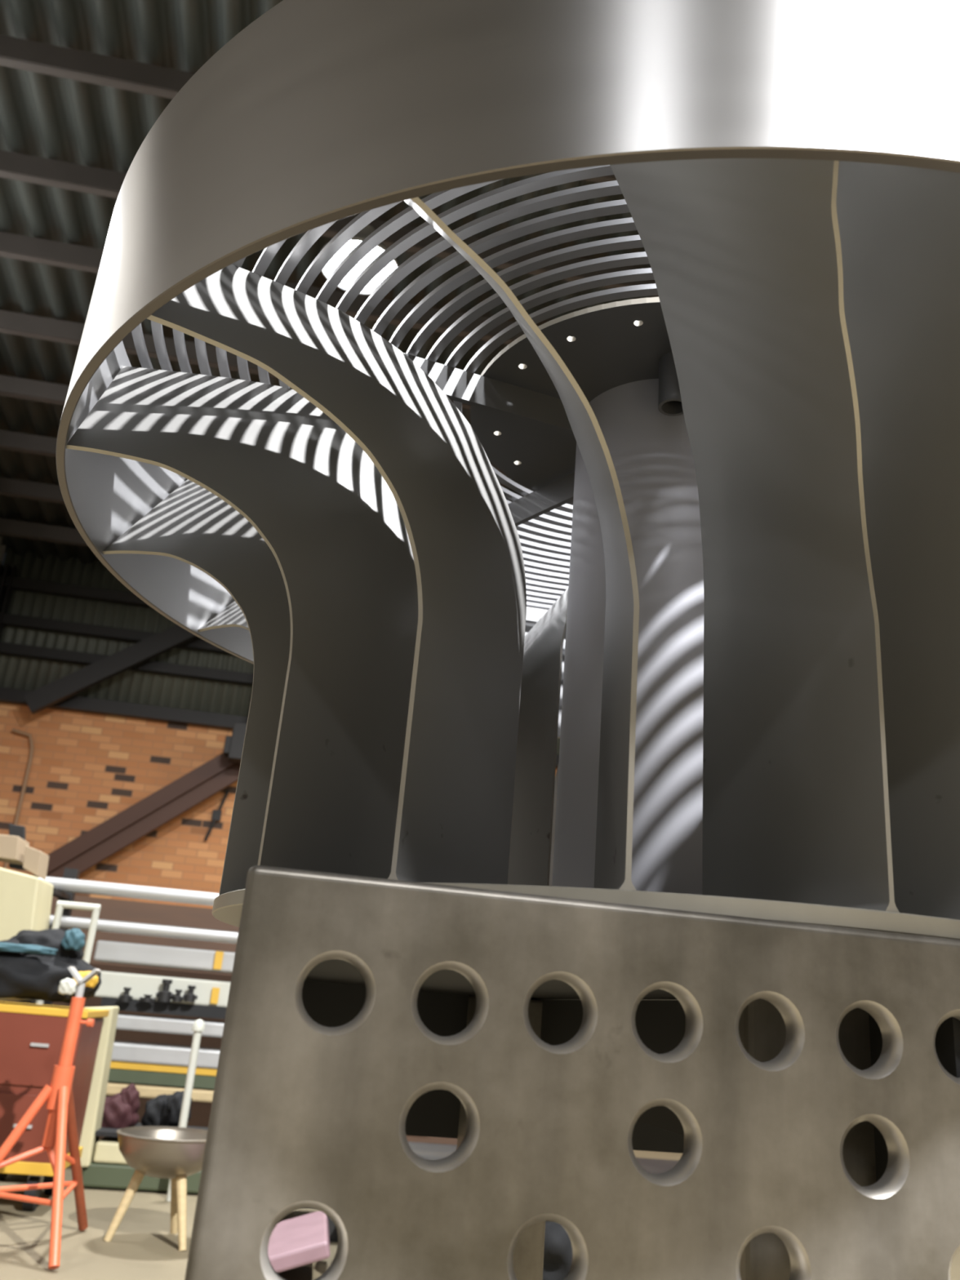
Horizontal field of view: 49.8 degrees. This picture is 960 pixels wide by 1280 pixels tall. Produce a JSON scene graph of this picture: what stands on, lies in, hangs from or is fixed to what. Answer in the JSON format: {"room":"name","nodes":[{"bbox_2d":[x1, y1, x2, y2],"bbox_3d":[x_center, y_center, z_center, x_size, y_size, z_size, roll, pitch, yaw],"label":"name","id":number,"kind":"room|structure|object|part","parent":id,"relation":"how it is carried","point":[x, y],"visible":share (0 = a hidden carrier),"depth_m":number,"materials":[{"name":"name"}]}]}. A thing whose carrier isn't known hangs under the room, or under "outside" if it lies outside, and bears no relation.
{"room":"industrial workshop","nodes":[
{"label":"industrial workshop","id":0,"kind":"room"},
{"bbox_2d":[0,536,6,563],"bbox_3d":[-4.040,-4.710,2.774,0.043,4.030,21.450,8,-20,-8],"label":"wall","id":1,"kind":"structure","parent":0,"point":[2,548],"depth_m":12.62,"materials":[{"name":"black metal"}]},
{"bbox_2d":[0,310,470,408],"bbox_3d":[1.439,-1.968,9.525,13.200,0.170,0.076,8,-20,-8],"label":"trim","id":2,"kind":"structure","parent":1,"relation":"attached to","point":[11,322],"depth_m":8.84,"materials":[{"name":"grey metal"}]},
{"bbox_2d":[0,374,505,474],"bbox_3d":[1.281,-1.590,10.332,13.200,0.170,0.076,8,-20,-8],"label":"beam","id":3,"kind":"structure","parent":1,"relation":"attached to","point":[10,386],"depth_m":9.58,"materials":[{"name":"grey metal"}]},
{"bbox_2d":[0,231,537,344],"bbox_3d":[1.599,-2.349,8.709,13.200,0.170,0.076,8,-20,-8],"label":"beam","id":4,"kind":"structure","parent":1,"relation":"attached to","point":[16,246],"depth_m":8.06,"materials":[{"name":"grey metal"}]},
{"bbox_2d":[0,518,543,609],"bbox_3d":[0.807,-0.459,12.752,13.200,0.170,0.076,8,-20,-8],"label":"beam","id":5,"kind":"structure","parent":1,"relation":"attached to","point":[7,526],"depth_m":11.94,"materials":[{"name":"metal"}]},
{"bbox_2d":[0,476,552,561],"bbox_3d":[0.965,-0.836,11.945,13.200,0.170,0.076,8,-20,-8],"label":"beam","id":6,"kind":"structure","parent":1,"relation":"attached to","point":[8,486],"depth_m":11.14,"materials":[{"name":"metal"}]},
{"bbox_2d":[0,429,572,530],"bbox_3d":[1.123,-1.213,11.139,13.200,0.170,0.076,8,-20,-8],"label":"beam","id":7,"kind":"structure","parent":1,"relation":"attached to","point":[9,440],"depth_m":10.35,"materials":[{"name":"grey metal"}]},
{"bbox_2d":[0,34,616,182],"bbox_3d":[1.897,-3.062,7.186,13.200,0.170,0.076,8,-20,-8],"label":"beam","id":8,"kind":"structure","parent":1,"relation":"attached to","point":[15,52],"depth_m":6.57,"materials":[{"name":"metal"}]},
{"bbox_2d":[0,150,658,297],"bbox_3d":[1.737,-2.680,8.001,13.200,0.170,0.076,8,-20,-8],"label":"beam","id":9,"kind":"structure","parent":1,"relation":"attached to","point":[13,166],"depth_m":7.38,"materials":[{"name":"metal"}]},
{"bbox_2d":[57,977,76,995],"bbox_3d":[-1.703,1.431,4.276,0.072,0.066,0.042,5,-20,0],"label":"rag","id":10,"kind":"object","parent":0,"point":[66,986],"visible":1,"depth_m":4.26,"materials":[{"name":"white fabric"}]},
{"bbox_2d":[0,547,559,908],"bbox_3d":[0.429,2.445,12.660,13.200,5.850,0.110,8,-20,-8],"label":"wall","id":11,"kind":"structure","parent":0,"point":[86,769],"depth_m":12.16,"materials":[{"name":"orange brick"}]},
{"bbox_2d":[0,562,18,641],"bbox_3d":[-5.922,1.692,11.592,0.174,5.512,0.200,8,-20,-8],"label":"trim","id":12,"kind":"structure","parent":11,"relation":"attached to","point":[6,596],"depth_m":12.41,"materials":[{"name":"black metal"}]},
{"bbox_2d":[3,728,34,869],"bbox_3d":[-5.401,2.568,11.454,0.297,3.260,0.044,8,-20,-8],"label":"conduit pipe","id":13,"kind":"object","parent":11,"relation":"attached to","point":[15,731],"visible":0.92,"depth_m":11.83,"materials":[{"name":"brown metal"}]},
{"bbox_2d":[0,575,151,608],"bbox_3d":[0.644,0.159,13.354,13.200,0.120,0.120,8,-20,-8],"label":"trim","id":14,"kind":"structure","parent":11,"relation":"attached to","point":[18,584],"depth_m":12.57,"materials":[{"name":"black metal"}]},
{"bbox_2d":[0,612,233,655],"bbox_3d":[0.606,0.599,13.193,13.200,0.120,0.120,8,-20,-8],"label":"trim","id":15,"kind":"structure","parent":11,"relation":"attached to","point":[9,620],"depth_m":12.44,"materials":[{"name":"black metal"}]},
{"bbox_2d":[0,641,253,685],"bbox_3d":[0.577,0.936,13.070,13.200,0.120,0.120,8,-20,-8],"label":"beam","id":16,"kind":"structure","parent":11,"relation":"attached to","point":[6,648],"depth_m":12.40,"materials":[{"name":"black metal"}]},
{"bbox_2d":[34,752,239,878],"bbox_3d":[-3.340,1.735,11.848,3.052,2.557,0.200,8,-20,-8],"label":"beam","id":17,"kind":"structure","parent":11,"relation":"attached to","point":[142,818],"depth_m":11.63,"materials":[{"name":"brown metal"}]},
{"bbox_2d":[204,790,229,840],"bbox_3d":[-3.070,2.045,12.068,0.200,0.614,0.040,8,-20,-8],"label":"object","id":18,"kind":"object","parent":11,"relation":"attached to","point":[216,814],"visible":1,"depth_m":12.05,"materials":[{"name":"black metal"}]},
{"bbox_2d":[0,687,559,768],"bbox_3d":[0.532,1.460,12.878,13.200,0.150,0.120,8,-20,-8],"label":"trim","id":19,"kind":"structure","parent":11,"relation":"attached to","point":[10,695],"depth_m":12.21,"materials":[{"name":"black metal"}]},
{"bbox_2d":[0,0,654,566],"bbox_3d":[2.550,-4.740,3.972,13.400,2.238,21.657,8,-20,-8],"label":"ceiling","id":20,"kind":"structure","parent":0,"point":[45,116],"depth_m":7.70,"materials":[{"name":"metal"}]},
{"bbox_2d":[22,624,197,714],"bbox_3d":[-3.735,0.006,12.328,2.866,2.136,0.100,8,-20,-8],"label":"beam","id":21,"kind":"structure","parent":20,"relation":"attached to","point":[38,700],"depth_m":12.06,"materials":[{"name":"black metal"}]},
{"bbox_2d":[222,691,252,763],"bbox_3d":[-2.644,0.279,12.161,0.369,2.349,0.250,8,-20,-8],"label":"block","id":22,"kind":"object","parent":20,"relation":"hanging from","point":[233,744],"visible":0.42,"depth_m":11.71,"materials":[{"name":"black metal"}]},
{"bbox_2d":[321,224,398,294],"bbox_3d":[-0.742,-2.929,6.911,0.520,1.097,0.520,5,-20,0],"label":"lamp","id":23,"kind":"object","parent":20,"relation":"hanging from","point":[336,260],"visible":0.46,"depth_m":6.75,"materials":[{"name":"white"}]},
{"bbox_2d":[0,1150,959,1279],"bbox_3d":[1.997,1.721,1.611,13.600,0.100,21.850,8,-20,-8],"label":"floor","id":24,"kind":"structure","parent":0,"point":[143,1246],"depth_m":3.71,"materials":[{"name":"concrete"}]},
{"bbox_2d":[19,867,79,1004],"bbox_3d":[-0.855,2.075,5.485,2.968,1.451,0.465,8,-20,-8],"label":"rack","id":25,"kind":"object","parent":24,"relation":"on","point":[71,873],"visible":0.09,"depth_m":5.62,"materials":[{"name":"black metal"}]},
{"bbox_3d":[-2.273,1.851,5.284,0.050,0.024,0.420,8,-20,-8],"label":"arm","id":26,"kind":"part","parent":25,"relation":"part of","materials":[{"name":"metal"}]},
{"bbox_3d":[-2.243,1.506,5.410,0.050,0.024,0.420,8,-20,-8],"label":"arm","id":27,"kind":"part","parent":25,"relation":"part of","materials":[{"name":"white metal"}]},
{"bbox_3d":[-2.229,1.342,5.469,0.050,0.024,0.420,8,-20,-8],"label":"arm","id":28,"kind":"part","parent":25,"relation":"part of","materials":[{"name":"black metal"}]},
{"bbox_3d":[-2.312,1.943,5.481,0.070,1.440,0.070,8,-20,-8],"label":"post","id":29,"kind":"part","parent":25,"relation":"part of","materials":[{"name":"white metal"}]},
{"bbox_2d":[38,876,218,906],"bbox_3d":[-0.788,1.489,5.677,3.144,0.068,0.068,8,-20,-8],"label":"tube","id":30,"kind":"object","parent":25,"relation":"on","point":[68,885],"visible":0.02,"depth_m":5.51,"materials":[{"name":"white metal"}]},
{"bbox_2d":[48,915,238,943],"bbox_3d":[-0.794,1.665,5.615,3.110,0.060,0.060,8,-20,-8],"label":"tube","id":31,"kind":"object","parent":25,"relation":"on","point":[82,923],"visible":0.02,"depth_m":5.47,"materials":[{"name":"white metal"}]},
{"bbox_2d":[106,1080,213,1102],"bbox_3d":[-1.317,2.389,5.429,1.304,0.057,0.300,8,-20,-8],"label":"plank","id":32,"kind":"object","parent":25,"relation":"on","point":[146,1091],"visible":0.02,"depth_m":5.25,"materials":[{"name":"beige wood"}]},
{"bbox_2d":[107,1061,217,1088],"bbox_3d":[-1.140,2.334,5.479,1.628,0.091,0.300,8,-20,-8],"label":"shelf board","id":33,"kind":"object","parent":25,"relation":"on","point":[122,1075],"depth_m":5.27,"materials":[{"name":"green paint"}]},
{"bbox_3d":[-1.139,2.305,5.490,1.614,0.029,0.300,8,-20,-8],"label":"timber strip","id":34,"kind":"part","parent":33,"relation":"part of","materials":[{"name":"yellow wood"}]},
{"bbox_2d":[111,1040,220,1069],"bbox_3d":[-1.145,2.246,5.509,1.615,0.088,0.300,8,-20,-8],"label":"bundle","id":35,"kind":"object","parent":33,"relation":"on","point":[122,1051],"visible":0.18,"depth_m":5.31,"materials":[{"name":"white"}]},
{"bbox_2d":[100,996,226,1018],"bbox_3d":[-1.048,2.044,5.598,1.894,0.057,0.300,8,-20,-8],"label":"shelf board","id":36,"kind":"object","parent":25,"relation":"on","point":[157,1007],"visible":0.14,"depth_m":5.38,"materials":[{"name":"black metal"}]},
{"bbox_2d":[118,986,133,1002],"bbox_3d":[-1.818,1.823,5.321,0.068,0.070,0.052,5,-20,0],"label":"valve fitting","id":37,"kind":"object","parent":36,"relation":"on","point":[126,997],"visible":1,"depth_m":5.31,"materials":[{"name":"black metal"}]},
{"bbox_2d":[138,994,155,1002],"bbox_3d":[-1.713,1.846,5.332,0.078,0.035,0.060,5,-20,0],"label":"valve fitting","id":38,"kind":"object","parent":36,"relation":"on","point":[147,997],"visible":1,"depth_m":5.32,"materials":[{"name":"black metal"}]},
{"bbox_2d":[93,970,230,1007],"bbox_3d":[-1.059,1.956,5.627,2.048,0.128,0.300,8,-20,-8],"label":"bundle","id":39,"kind":"object","parent":36,"relation":"on","point":[113,984],"visible":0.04,"depth_m":5.41,"materials":[{"name":"grey paint"}]},
{"bbox_2d":[209,986,220,1004],"bbox_3d":[-1.388,1.863,5.422,0.038,0.080,0.010,8,-20,-8],"label":"tag","id":40,"kind":"object","parent":39,"relation":"attached to","point":[215,991],"visible":1,"depth_m":5.42,"materials":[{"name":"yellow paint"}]},
{"bbox_2d":[155,978,173,1002],"bbox_3d":[-1.627,1.815,5.358,0.088,0.110,0.068,5,-20,0],"label":"valve fitting","id":41,"kind":"object","parent":36,"relation":"on","point":[165,995],"visible":1,"depth_m":5.34,"materials":[{"name":"black metal"}]},
{"bbox_2d":[170,989,183,1002],"bbox_3d":[-1.565,1.843,5.360,0.062,0.060,0.048,5,-20,0],"label":"valve fitting","id":42,"kind":"object","parent":36,"relation":"on","point":[177,997],"visible":1,"depth_m":5.34,"materials":[{"name":"black metal"}]},
{"bbox_2d":[182,985,197,1002],"bbox_3d":[-1.502,1.837,5.374,0.073,0.080,0.056,5,-20,0],"label":"valve fitting","id":43,"kind":"object","parent":36,"relation":"on","point":[189,997],"visible":1,"depth_m":5.36,"materials":[{"name":"black metal"}]},
{"bbox_2d":[93,940,235,973],"bbox_3d":[-1.048,1.802,5.682,2.017,0.103,0.300,8,-20,-8],"label":"bundle","id":44,"kind":"object","parent":25,"relation":"on","point":[112,952],"visible":0.44,"depth_m":5.46,"materials":[{"name":"white metal"}]},
{"bbox_2d":[213,951,223,969],"bbox_3d":[-1.385,1.696,5.481,0.042,0.091,0.010,8,-20,-8],"label":"tag","id":45,"kind":"object","parent":44,"relation":"attached to","point":[218,961],"visible":1,"depth_m":5.48,"materials":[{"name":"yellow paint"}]},
{"bbox_2d":[115,1013,224,1037],"bbox_3d":[-1.007,2.129,5.575,1.897,0.072,0.300,8,-20,-8],"label":"bundle","id":46,"kind":"object","parent":25,"relation":"on","point":[125,1021],"visible":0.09,"depth_m":5.35,"materials":[{"name":"white metal"}]},
{"bbox_2d":[0,966,101,1269],"bbox_3d":[-1.526,1.633,3.674,0.472,0.904,0.630,5,-20,0],"label":"stand","id":47,"kind":"object","parent":24,"relation":"on","point":[61,1117],"visible":1,"depth_m":3.62,"materials":[{"name":"orange paint"}]},
{"bbox_3d":[-1.647,1.777,3.516,0.285,0.504,0.034,15,-22,-26],"label":"leg","id":48,"kind":"part","parent":47,"relation":"part of","materials":[{"name":"orange paint"}]},
{"bbox_3d":[-1.399,1.771,3.440,0.034,0.506,0.326,18,-24,-31],"label":"leg","id":49,"kind":"part","parent":47,"relation":"part of","materials":[{"name":"orange paint"}]},
{"bbox_3d":[-1.483,1.534,3.692,0.047,0.493,0.048,5,-20,0],"label":"post","id":50,"kind":"part","parent":47,"relation":"part of","materials":[{"name":"orange metal"}]},
{"bbox_3d":[-1.469,1.880,3.756,0.034,0.506,0.318,0,-21,13],"label":"leg","id":51,"kind":"part","parent":47,"relation":"part of","materials":[{"name":"orange paint"}]},
{"bbox_3d":[-1.435,1.384,3.747,0.070,0.027,0.028,5,-20,0],"label":"clamp knob","id":52,"kind":"part","parent":47,"relation":"part of","materials":[{"name":"orange paint"}]},
{"bbox_2d":[0,900,101,1182],"bbox_3d":[-2.034,1.906,4.996,0.232,1.222,0.400,8,-20,-8],"label":"frame","id":53,"kind":"object","parent":24,"relation":"on","point":[60,905],"visible":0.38,"depth_m":5.03,"materials":[{"name":"grey paint"}]},
{"bbox_2d":[0,867,53,999],"bbox_3d":[-2.298,1.405,4.973,0.409,0.624,0.340,8,-20,-8],"label":"drum","id":54,"kind":"object","parent":53,"relation":"on","point":[25,900],"visible":0.59,"depth_m":4.89,"materials":[{"name":"plastic"}]},
{"bbox_2d":[0,834,29,864],"bbox_3d":[-2.342,1.022,5.067,0.214,0.114,0.220,8,-20,-8],"label":"cardboard box","id":55,"kind":"object","parent":54,"relation":"on","point":[11,847],"visible":0.79,"depth_m":4.98,"materials":[{"name":"beige cardboard"}]},
{"bbox_2d":[8,823,25,870],"bbox_3d":[-2.337,1.046,5.226,0.123,0.218,0.030,8,-20,-8],"label":"lid","id":56,"kind":"object","parent":54,"relation":"on","point":[14,830],"visible":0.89,"depth_m":5.23,"materials":[{"name":"grey plastic"}]},
{"bbox_2d":[22,845,48,879],"bbox_3d":[-2.170,1.088,5.053,0.088,0.137,0.180,8,-20,-8],"label":"cardboard box","id":57,"kind":"object","parent":54,"relation":"on","point":[35,861],"visible":1,"depth_m":4.98,"materials":[{"name":"beige cardboard"}]},
{"bbox_2d":[0,1000,109,1210],"bbox_3d":[-1.924,1.932,4.347,0.482,0.748,0.537,8,-20,-8],"label":"base cabinet","id":58,"kind":"object","parent":24,"relation":"on","point":[32,1035],"visible":0.59,"depth_m":4.18,"materials":[{"name":"red paint"}]},
{"bbox_3d":[-1.807,1.921,4.090,0.070,0.012,0.012,8,-20,-8],"label":"handle","id":59,"kind":"part","parent":58,"relation":"part of","materials":[{"name":"silver metal"}]},
{"bbox_3d":[-1.889,1.933,4.084,0.425,0.270,0.012,8,-20,-8],"label":"drawer","id":60,"kind":"part","parent":58,"relation":"part of","materials":[{"name":"red paint"}]},
{"bbox_3d":[-1.865,1.653,4.186,0.425,0.270,0.012,8,-20,-8],"label":"drawer","id":61,"kind":"part","parent":58,"relation":"part of","materials":[{"name":"red paint"}]},
{"bbox_3d":[-1.783,1.640,4.192,0.070,0.012,0.012,8,-20,-8],"label":"handle","id":62,"kind":"part","parent":58,"relation":"part of","materials":[{"name":"silver metal"}]},
{"bbox_2d":[0,928,101,1004],"bbox_3d":[-1.935,1.402,4.489,0.597,0.305,0.419,5,-20,0],"label":"duffel bag","id":63,"kind":"object","parent":58,"relation":"on","point":[23,975],"visible":0.77,"depth_m":4.34,"materials":[{"name":"black fabric"}]},
{"bbox_2d":[0,942,57,955],"bbox_3d":[-1.939,1.297,4.356,0.331,0.037,0.072,5,-20,0],"label":"teal sleeve","id":64,"kind":"object","parent":63,"relation":"on","point":[6,947],"visible":1,"depth_m":4.33,"materials":[{"name":"teal fabric"}]},
{"bbox_2d":[61,928,85,951],"bbox_3d":[-1.751,1.293,4.468,0.096,0.093,0.104,5,-20,0],"label":"cloth","id":65,"kind":"object","parent":63,"relation":"on","point":[73,939],"visible":1,"depth_m":4.43,"materials":[{"name":"teal fabric"}]},
{"bbox_2d":[72,970,98,987],"bbox_3d":[-1.651,1.419,4.334,0.108,0.066,0.063,5,-20,0],"label":"glove","id":66,"kind":"object","parent":58,"relation":"on","point":[92,982],"visible":0.58,"depth_m":4.32,"materials":[{"name":"yellow fabric"}]},
{"bbox_2d":[81,1160,201,1193],"bbox_3d":[-1.049,2.517,4.814,1.518,0.097,0.250,8,-20,-8],"label":"beam","id":67,"kind":"structure","parent":24,"relation":"on","point":[97,1175],"depth_m":4.62,"materials":[{"name":"green metal"}]},
{"bbox_2d":[79,1006,119,1167],"bbox_3d":[-1.801,2.043,4.775,0.160,0.676,0.180,8,-20,-8],"label":"panel","id":68,"kind":"object","parent":67,"relation":"on","point":[95,1104],"visible":0.59,"depth_m":4.72,"materials":[{"name":"beige wood"}]},
{"bbox_2d":[93,1136,127,1164],"bbox_3d":[-1.446,2.383,4.816,0.625,0.086,0.300,8,-20,-8],"label":"crate","id":69,"kind":"object","parent":67,"relation":"on","point":[107,1150],"visible":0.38,"depth_m":4.64,"materials":[{"name":"plastic"}]},
{"bbox_2d":[94,1122,208,1137],"bbox_3d":[-1.376,2.348,4.922,0.809,0.018,0.450,8,-20,-8],"label":"shelf board","id":70,"kind":"object","parent":69,"relation":"on","point":[103,1131],"visible":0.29,"depth_m":4.72,"materials":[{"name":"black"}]},
{"bbox_2d":[101,1083,140,1128],"bbox_3d":[-1.725,2.226,4.933,0.220,0.218,0.214,5,-20,0],"label":"bag","id":71,"kind":"object","parent":70,"relation":"on","point":[121,1109],"visible":0.8,"depth_m":4.87,"materials":[{"name":"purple fabric"}]},
{"bbox_2d":[141,1090,192,1127],"bbox_3d":[-1.493,2.253,4.957,0.235,0.190,0.218,5,-20,0],"label":"bag","id":72,"kind":"object","parent":70,"relation":"on","point":[162,1110],"visible":0.73,"depth_m":4.88,"materials":[{"name":"black fabric"}]},
{"bbox_2d":[103,1125,207,1250],"bbox_3d":[-1.162,2.009,3.803,0.402,0.361,0.402,5,-20,0],"label":"bowl","id":73,"kind":"object","parent":24,"relation":"on","point":[175,1153],"visible":0.82,"depth_m":3.72,"materials":[{"name":"grey metal"}]},
{"bbox_3d":[-1.282,2.039,3.745,0.109,0.245,0.038,11,-21,-16],"label":"leg","id":74,"kind":"part","parent":73,"relation":"part of","materials":[{"name":"beige wood"}]},
{"bbox_3d":[-1.152,2.106,3.897,0.039,0.245,0.109,3,-20,5],"label":"leg","id":75,"kind":"part","parent":73,"relation":"part of","materials":[{"name":"beige wood"}]},
{"bbox_3d":[-1.072,2.043,3.706,0.109,0.245,0.039,-14,-27,42],"label":"leg","id":76,"kind":"part","parent":73,"relation":"part of","materials":[{"name":"beige wood"}]},
{"bbox_2d":[166,1019,204,1201],"bbox_3d":[-1.315,2.087,4.621,0.056,0.742,0.056,5,-20,0],"label":"post","id":77,"kind":"object","parent":24,"relation":"on","point":[198,1026],"visible":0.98,"depth_m":4.65,"materials":[{"name":"white metal"}]},
{"bbox_2d":[0,895,457,1145],"bbox_3d":[-1.095,2.338,6.131,3.600,1.339,0.050,8,-20,-8],"label":"shelving unit","id":78,"kind":"object","parent":24,"relation":"on","point":[112,909],"visible":0.02,"depth_m":6.13,"materials":[{"name":"metal"}]},
{"bbox_2d":[267,1210,329,1272],"bbox_3d":[-0.675,2.019,3.450,0.333,0.144,0.554,7,-20,-6],"label":"bundle","id":79,"kind":"object","parent":24,"relation":"on","point":[303,1240],"visible":0.5,"depth_m":3.31,"materials":[{"name":"fabric"}]},
{"bbox_2d":[327,1142,678,1241],"bbox_3d":[0.158,2.372,4.410,2.190,0.300,0.600,8,-20,-8],"label":"plate stack","id":80,"kind":"object","parent":24,"relation":"on","point":[425,1150],"visible":0.02,"depth_m":4.50,"materials":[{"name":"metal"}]},
{"bbox_2d":[542,1220,573,1279],"bbox_3d":[0.267,2.066,3.634,0.478,0.322,0.537,5,-20,0],"label":"sack","id":81,"kind":"object","parent":24,"relation":"on","point":[557,1251],"visible":0.09,"depth_m":3.40,"materials":[{"name":"fabric"}]},
{"bbox_2d":[184,865,959,1279],"bbox_3d":[0.362,0.761,0.836,1.218,0.904,0.971,8,-20,-9],"label":"metal base","id":82,"kind":"object","parent":24,"relation":"on","point":[804,1077],"visible":1,"depth_m":0.44,"materials":[{"name":"metal"}]},
{"bbox_3d":[0.003,0.843,1.101,0.090,0.876,0.090,8,-20,-9],"label":"leg","id":83,"kind":"part","parent":82,"relation":"part of","materials":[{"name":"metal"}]},
{"bbox_2d":[55,0,959,939],"bbox_3d":[0.153,0.022,0.895,1.009,0.486,1.009,18,-24,-32],"label":"vaned steel rotor","id":84,"kind":"object","parent":82,"relation":"on","point":[741,655],"visible":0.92,"depth_m":0.66,"materials":[{"name":"silver metal"}]},
{"bbox_3d":[0.172,-0.203,0.978,0.364,0.005,0.364,5,-20,0],"label":"hub plate","id":85,"kind":"part","parent":84,"relation":"part of","materials":[{"name":"silver metal"}]},
{"bbox_3d":[0.144,0.620,0.458,0.090,0.876,0.090,8,-20,-9],"label":"leg","id":86,"kind":"part","parent":82,"relation":"part of","materials":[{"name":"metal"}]}
]}

